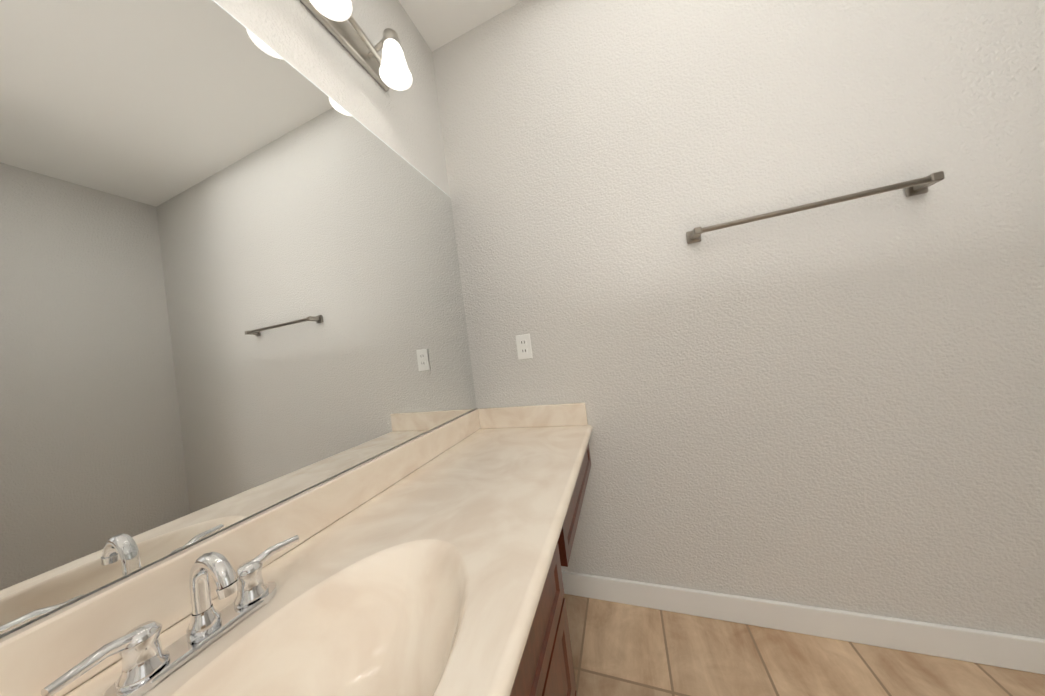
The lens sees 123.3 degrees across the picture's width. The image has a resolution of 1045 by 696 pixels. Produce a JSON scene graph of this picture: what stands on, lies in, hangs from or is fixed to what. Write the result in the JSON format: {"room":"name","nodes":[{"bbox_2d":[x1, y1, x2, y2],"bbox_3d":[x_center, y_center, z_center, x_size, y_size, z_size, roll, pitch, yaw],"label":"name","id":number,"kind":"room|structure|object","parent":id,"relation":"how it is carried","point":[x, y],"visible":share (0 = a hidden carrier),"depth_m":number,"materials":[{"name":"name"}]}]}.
{"room":"bathroom","nodes":[
{"label":"bathroom","id":0,"kind":"room"},
{"bbox_2d":[0,0,475,637],"bbox_3d":[-0.937,-0.116,-0.160,0.150,2.740,3.702,-7,-1,19],"label":"wall","id":1,"kind":"structure","parent":0,"point":[404,124],"depth_m":1.01,"materials":[{"name":"paint"}]},
{"bbox_2d":[0,0,476,634],"bbox_3d":[-0.542,-0.212,0.754,0.008,1.085,1.458,-7,-1,19],"label":"mirror","id":2,"kind":"object","parent":1,"relation":"attached to","point":[230,284],"visible":1,"depth_m":0.51,"materials":[{"name":"silver mirror"}]},
{"bbox_2d":[0,408,479,695],"bbox_3d":[-0.462,0.379,0.743,0.022,0.100,1.470,-7,-1,19],"label":"backsplash","id":3,"kind":"structure","parent":1,"relation":"attached to","point":[58,652],"depth_m":0.43,"materials":[{"name":"beige stone"}]},
{"bbox_2d":[300,0,412,90],"bbox_3d":[-0.593,-1.005,0.645,0.176,0.183,0.896,-7,-1,19],"label":"sconce","id":4,"kind":"object","parent":1,"relation":"attached to","point":[388,69],"visible":1,"depth_m":0.94,"materials":[{"name":"white glass"}]},
{"bbox_2d":[399,0,522,51],"bbox_3d":[-0.051,-1.673,-1.546,3.300,0.100,5.800,-7,-1,19],"label":"ceiling","id":5,"kind":"structure","parent":0,"point":[438,23],"depth_m":1.32,"materials":[{"name":"paint"}]},
{"bbox_2d":[432,0,1044,638],"bbox_3d":[1.102,-0.358,1.020,2.950,2.740,0.120,-7,-1,19],"label":"wall","id":6,"kind":"structure","parent":0,"point":[838,406],"depth_m":1.02,"materials":[{"name":"paint"}]},
{"bbox_2d":[515,334,532,359],"bbox_3d":[0.006,-0.006,1.343,0.072,0.116,0.009,-7,-1,19],"label":"outlet","id":7,"kind":"object","parent":6,"relation":"attached to","point":[523,344],"visible":1,"depth_m":1.34,"materials":[{"name":"plastic"}]},
{"bbox_2d":[480,402,587,429],"bbox_3d":[0.035,0.323,1.336,0.531,0.100,0.022,-7,-1,19],"label":"backsplash","id":8,"kind":"structure","parent":6,"relation":"attached to","point":[566,414],"depth_m":1.32,"materials":[{"name":"beige stone"}]},
{"bbox_2d":[562,571,1044,674],"bbox_3d":[1.187,0.961,0.961,2.830,0.100,0.017,-7,-1,19],"label":"baseboard","id":9,"kind":"structure","parent":6,"relation":"attached to","point":[1016,652],"depth_m":0.98,"materials":[{"name":"white wood"}]},
{"bbox_2d":[686,171,944,243],"bbox_3d":[0.946,-0.470,0.966,0.668,0.048,0.074,-7,-1,19],"label":"towel rail","id":10,"kind":"object","parent":6,"relation":"attached to","point":[918,186],"visible":1,"depth_m":0.91,"materials":[{"name":"grey metal"}]},
{"bbox_2d":[563,594,1044,695],"bbox_3d":[0.302,1.145,-1.577,3.300,0.100,5.800,-7,-1,19],"label":"floor","id":11,"kind":"structure","parent":0,"point":[619,649],"depth_m":0.95,"materials":[{"name":"tile"}]},
{"bbox_2d":[184,426,591,695],"bbox_3d":[-0.158,0.801,0.653,0.549,0.745,1.467,-7,-1,19],"label":"bathroom vanity","id":12,"kind":"object","parent":11,"relation":"on","point":[431,562],"depth_m":0.46,"materials":[{"name":"beige stone"}]},
{"bbox_2d":[64,426,587,695],"bbox_3d":[-0.204,0.414,0.655,0.553,0.034,1.470,-7,-1,19],"label":"countertop","id":13,"kind":"structure","parent":12,"relation":"on","point":[504,491],"depth_m":0.60,"materials":[{"name":"beige stone"}]},
{"bbox_2d":[40,534,298,695],"bbox_3d":[-0.446,0.358,0.405,0.108,0.128,0.246,-7,-1,19],"label":"faucet","id":14,"kind":"object","parent":13,"relation":"on","point":[212,637],"depth_m":0.39,"materials":[{"name":"silver metal"}]}
]}

